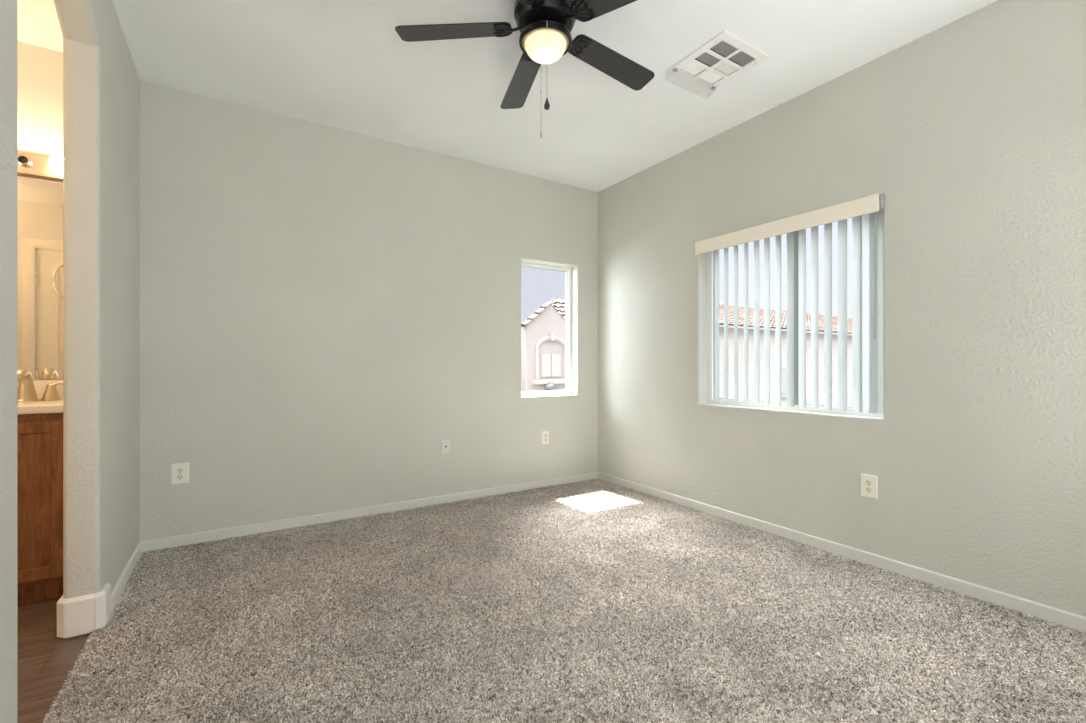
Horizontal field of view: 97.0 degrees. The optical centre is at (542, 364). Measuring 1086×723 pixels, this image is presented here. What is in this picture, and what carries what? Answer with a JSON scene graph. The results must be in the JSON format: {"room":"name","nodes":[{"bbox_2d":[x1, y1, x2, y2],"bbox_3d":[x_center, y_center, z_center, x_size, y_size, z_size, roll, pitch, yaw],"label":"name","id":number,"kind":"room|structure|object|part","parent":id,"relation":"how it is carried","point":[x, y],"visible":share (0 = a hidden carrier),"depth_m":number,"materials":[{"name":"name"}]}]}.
{"room":"empty bedroom","nodes":[
{"label":"empty bedroom","id":0,"kind":"room"},
{"bbox_2d":[17,0,62,51],"bbox_3d":[-2.679,-1.597,1.380,1.852,0.525,2.000,0,0,-32],"label":"ceiling","id":1,"kind":"structure","parent":0,"point":[38,24],"depth_m":2.39,"materials":[{"name":"paint"}]},
{"bbox_2d":[0,0,139,722],"bbox_3d":[-0.966,-0.310,0.513,0.114,3.100,5.300,0,0,-32],"label":"wall","id":2,"kind":"structure","parent":0,"point":[101,81],"depth_m":1.96,"materials":[{"name":"paint"}]},
{"bbox_2d":[57,583,110,637],"bbox_3d":[-1.901,1.016,1.988,0.148,0.148,0.119,0,0,-32],"label":"baseboard","id":3,"kind":"object","parent":2,"relation":"attached to","point":[84,614],"visible":0.92,"depth_m":1.94,"materials":[{"name":"white paint"}]},
{"bbox_2d":[111,542,141,611],"bbox_3d":[-2.103,1.058,2.423,0.012,0.065,0.831,0,0,-32],"label":"baseboard","id":4,"kind":"structure","parent":2,"relation":"attached to","point":[117,590],"depth_m":2.37,"materials":[{"name":"white paint"}]},
{"bbox_2d":[17,41,597,540],"bbox_3d":[-1.711,-0.310,3.273,5.515,3.100,0.160,0,0,-32],"label":"wall","id":5,"kind":"structure","parent":0,"point":[323,308],"depth_m":3.31,"materials":[{"name":"paint"}]},
{"bbox_2d":[17,175,62,378],"bbox_3d":[-2.864,-0.457,2.442,1.018,1.070,0.007,0,0,-32],"label":"wall mirror","id":6,"kind":"object","parent":5,"relation":"attached to","point":[39,200],"visible":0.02,"depth_m":2.55,"materials":[{"name":"mirror"}]},
{"bbox_2d":[17,150,62,180],"bbox_3d":[-2.790,-1.052,2.393,0.890,0.114,0.168,0,0,-32],"label":"vanity light bar","id":7,"kind":"object","parent":5,"relation":"attached to","point":[28,164],"visible":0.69,"depth_m":2.51,"materials":[{"name":"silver metal"}]},
{"bbox_2d":[17,155,32,167],"bbox_3d":[-2.682,-1.052,2.483,0.052,0.052,0.044,0,0,-32],"label":"socket","id":8,"kind":"object","parent":7,"relation":"attached to","point":[23,161],"depth_m":2.49,"materials":[{"name":"brown"}]},
{"bbox_2d":[49,155,62,172],"bbox_3d":[-2.538,-1.052,2.527,0.080,0.080,0.124,0,0,-32],"label":"socket","id":9,"kind":"object","parent":7,"relation":"attached to","point":[55,161],"depth_m":2.49,"materials":[{"name":"beige"}]},
{"bbox_2d":[17,380,62,398],"bbox_3d":[-2.864,0.135,2.433,1.028,0.100,0.021,0,0,-32],"label":"backsplash","id":10,"kind":"structure","parent":5,"relation":"attached to","point":[40,385],"depth_m":2.55,"materials":[{"name":"beige stone"}]},
{"bbox_2d":[171,462,188,484],"bbox_3d":[-2.175,0.654,2.878,0.088,0.124,0.009,0,0,-32],"label":"power outlet","id":11,"kind":"object","parent":5,"relation":"attached to","point":[179,471],"visible":1,"depth_m":2.88,"materials":[{"name":"white plastic"}]},
{"bbox_2d":[177,474,183,479],"bbox_3d":[-2.174,0.674,2.876,0.033,0.033,0.002,0,0,-32],"label":"receptacle","id":12,"kind":"object","parent":11,"relation":"attached to","point":[179,476],"depth_m":2.88,"materials":[{"name":"grey plastic"}]},
{"bbox_2d":[140,472,597,552],"bbox_3d":[-0.902,1.058,3.683,3.389,0.065,0.012,0,0,-32],"label":"baseboard","id":13,"kind":"structure","parent":5,"relation":"attached to","point":[174,541],"depth_m":3.37,"materials":[{"name":"white paint"}]},
{"bbox_2d":[441,439,449,454],"bbox_3d":[-0.763,0.649,3.770,0.074,0.118,0.016,0,0,-32],"label":"plate","id":14,"kind":"object","parent":5,"relation":"attached to","point":[445,444],"visible":1,"depth_m":3.77,"materials":[{"name":"white paint"}]},
{"bbox_2d":[542,431,548,443],"bbox_3d":[0.023,0.650,4.272,0.072,0.118,0.009,0,0,-32],"label":"power outlet","id":15,"kind":"object","parent":5,"relation":"attached to","point":[545,434],"visible":1,"depth_m":4.27,"materials":[{"name":"white plastic"}]},
{"bbox_2d":[521,261,571,395],"bbox_3d":[0.004,-0.318,4.413,0.600,1.195,0.050,0,0,-32],"label":"window","id":16,"kind":"structure","parent":5,"relation":"in","point":[567,270],"depth_m":4.54,"materials":[{"name":"white plastic"}]},
{"bbox_2d":[17,479,1085,722],"bbox_3d":[-0.315,1.150,0.931,5.365,0.120,5.310,0,0,-32],"label":"floor","id":17,"kind":"structure","parent":0,"point":[369,537],"depth_m":1.84,"materials":[{"name":"grey carpet"}]},
{"bbox_2d":[17,413,62,605],"bbox_3d":[-2.716,0.661,2.208,1.018,0.879,0.558,0,0,-32],"label":"vanity cabinet","id":18,"kind":"object","parent":17,"relation":"on","point":[39,436],"visible":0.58,"depth_m":2.17,"materials":[{"name":"brown wood"}]},
{"bbox_2d":[17,399,62,414],"bbox_3d":[-2.716,0.202,2.199,1.028,0.038,0.574,0,0,-32],"label":"countertop","id":19,"kind":"structure","parent":18,"relation":"on","point":[23,407],"depth_m":2.17,"materials":[{"name":"beige stone"}]},
{"bbox_2d":[17,368,62,401],"bbox_3d":[-2.584,0.101,2.385,0.408,0.168,0.172,0,0,-32],"label":"bathroom faucet","id":20,"kind":"object","parent":19,"relation":"on","point":[26,391],"visible":0.7,"depth_m":2.41,"materials":[{"name":"silver metal"}]},
{"bbox_3d":[-2.584,0.101,2.385,0.088,0.168,0.172,0,0,-32],"label":"spout","id":21,"kind":"part","parent":20,"relation":"part of","materials":[{"name":"silver metal"}]},
{"bbox_3d":[-2.530,0.141,2.469,0.066,0.087,0.066,0,0,-32],"label":"handle","id":22,"kind":"part","parent":20,"relation":"part of","materials":[{"name":"silver metal"}]},
{"bbox_2d":[42,478,1085,722],"bbox_3d":[0.211,1.086,1.903,3.414,0.010,4.214,0,0,-32],"label":"carpet","id":23,"kind":"structure","parent":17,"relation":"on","point":[1028,627],"depth_m":1.99,"materials":[{"name":"grey carpet"}]},
{"bbox_2d":[112,0,996,191],"bbox_3d":[0.511,-1.710,1.449,3.496,0.120,5.400,0,0,-32],"label":"ceiling","id":24,"kind":"structure","parent":0,"point":[340,64],"depth_m":2.65,"materials":[{"name":"paint"}]},
{"bbox_2d":[395,0,654,137],"bbox_3d":[0.039,-1.349,2.129,1.213,0.601,1.252,0,0,-32],"label":"ceiling fan","id":25,"kind":"object","parent":24,"relation":"hanging from","point":[545,27],"visible":1,"depth_m":2.09,"materials":[{"name":"black metal"}]},
{"bbox_3d":[-0.388,-1.460,2.105,0.498,0.006,0.134,-2,11,1],"label":"blade","id":26,"kind":"part","parent":25,"relation":"part of","materials":[{"name":"black wood"}]},
{"bbox_3d":[-0.108,-1.460,2.481,0.134,0.006,0.498,-12,1,-18],"label":"blade","id":27,"kind":"part","parent":25,"relation":"part of","materials":[{"name":"black wood"}]},
{"bbox_3d":[-0.116,-1.460,1.723,0.134,0.006,0.498,12,6,18],"label":"blade","id":28,"kind":"part","parent":25,"relation":"part of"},
{"bbox_3d":[0.011,-1.372,2.100,0.203,0.074,0.203,0,0,-32],"label":"lamp shade","id":29,"kind":"part","parent":25,"relation":"part of","materials":[{"name":"white glass"}]},
{"bbox_3d":[0.331,-1.460,1.863,0.498,0.006,0.134,3,-9,37],"label":"blade","id":30,"kind":"part","parent":25,"relation":"part of","materials":[{"name":"black wood"}]},
{"bbox_3d":[0.336,-1.460,2.331,0.498,0.006,0.134,3,-13,-35],"label":"blade","id":31,"kind":"part","parent":25,"relation":"part of","materials":[{"name":"black wood"}]},
{"bbox_2d":[667,30,769,91],"bbox_3d":[0.947,-1.682,2.637,0.375,0.156,0.400,0,0,-32],"label":"ceiling vent","id":32,"kind":"object","parent":24,"relation":"in","point":[725,57],"visible":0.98,"depth_m":2.65,"materials":[{"name":"white metal"}]},
{"bbox_2d":[598,0,1085,616],"bbox_3d":[2.012,-0.310,2.401,0.160,3.100,5.300,0,0,-32],"label":"wall","id":33,"kind":"structure","parent":0,"point":[971,131],"depth_m":2.42,"materials":[{"name":"paint"}]},
{"bbox_2d":[708,218,883,417],"bbox_3d":[1.596,-0.305,3.147,0.054,1.200,1.215,0,0,-32],"label":"window","id":34,"kind":"structure","parent":33,"relation":"in","point":[711,255],"depth_m":3.27,"materials":[{"name":"white plastic"}]},
{"bbox_2d":[695,193,883,413],"bbox_3d":[1.509,-0.323,3.090,0.108,1.181,1.232,0,0,-32],"label":"vertical blind","id":35,"kind":"object","parent":34,"relation":"attached to","point":[866,213],"visible":1,"depth_m":2.89,"materials":[{"name":"beige plastic"}]},
{"bbox_3d":[1.631,-0.305,3.089,0.052,1.124,0.056,0,0,-32],"label":"sash","id":36,"kind":"part","parent":34,"relation":"part of","materials":[{"name":"grey plastic"}]},
{"bbox_2d":[598,472,1085,633],"bbox_3d":[1.943,1.058,2.350,0.012,0.065,5.288,0,0,-32],"label":"baseboard","id":37,"kind":"structure","parent":33,"relation":"attached to","point":[1061,617],"depth_m":2.52,"materials":[{"name":"white paint"}]},
{"bbox_2d":[861,473,877,498],"bbox_3d":[1.776,0.663,2.616,0.009,0.124,0.082,0,0,-32],"label":"power outlet","id":38,"kind":"object","parent":33,"relation":"attached to","point":[869,483],"visible":1,"depth_m":2.61,"materials":[{"name":"white plastic"}]},
{"bbox_2d":[865,487,871,492],"bbox_3d":[1.774,0.682,2.614,0.002,0.033,0.033,0,0,-32],"label":"receptacle","id":39,"kind":"object","parent":38,"relation":"attached to","point":[867,489],"depth_m":2.61,"materials":[{"name":"grey plastic"}]},
{"bbox_2d":[865,480,871,485],"bbox_3d":[1.774,0.643,2.614,0.002,0.033,0.033,0,0,-32],"label":"receptacle","id":40,"kind":"object","parent":38,"relation":"attached to","point":[867,482],"depth_m":2.61,"materials":[{"name":"grey plastic"}]},
{"label":"outside","id":41,"kind":"structure","parent":0,"visible":0},
{"bbox_3d":[-20.534,4.290,60.393,150.000,0.200,116.000,0,0,-32],"label":"ground","id":42,"kind":"structure","parent":41,"visible":0},
{"bbox_2d":[521,299,565,391],"bbox_3d":[-0.271,1.003,16.216,7.424,6.375,4.320,0,0,-32],"label":"house","id":43,"kind":"structure","parent":42,"relation":"on","point":[543,333],"depth_m":14.22,"materials":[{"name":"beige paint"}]},
{"bbox_3d":[0.271,-0.173,14.313,1.340,1.517,0.205,0,0,-32],"label":"arch moulding","id":44,"kind":"part","parent":43,"relation":"part of","materials":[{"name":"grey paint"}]},
{"bbox_2d":[544,383,554,390],"bbox_3d":[0.199,0.650,14.158,0.340,0.240,0.340,0,0,-32],"label":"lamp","id":45,"kind":"object","parent":43,"relation":"attached to","point":[547,386],"depth_m":14.06,"materials":[{"name":"grey metal"}]},
{"bbox_2d":[541,354,560,376],"bbox_3d":[0.236,0.025,14.341,0.680,0.687,0.050,0,0,-32],"label":"window","id":46,"kind":"structure","parent":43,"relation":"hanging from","point":[550,363],"depth_m":14.32,"materials":[{"name":"white glass"}]},
{"bbox_2d":[719,304,851,406],"bbox_3d":[14.236,0.527,27.875,26.100,7.326,7.365,0,0,-32],"label":"house","id":47,"kind":"structure","parent":42,"relation":"on","point":[721,306],"depth_m":21.70,"materials":[{"name":"beige paint"}]},
{"bbox_3d":[11.228,0.765,21.975,1.100,1.050,0.011,0,0,-32],"label":"pane","id":48,"kind":"part","parent":47,"relation":"part of","materials":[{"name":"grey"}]}
]}

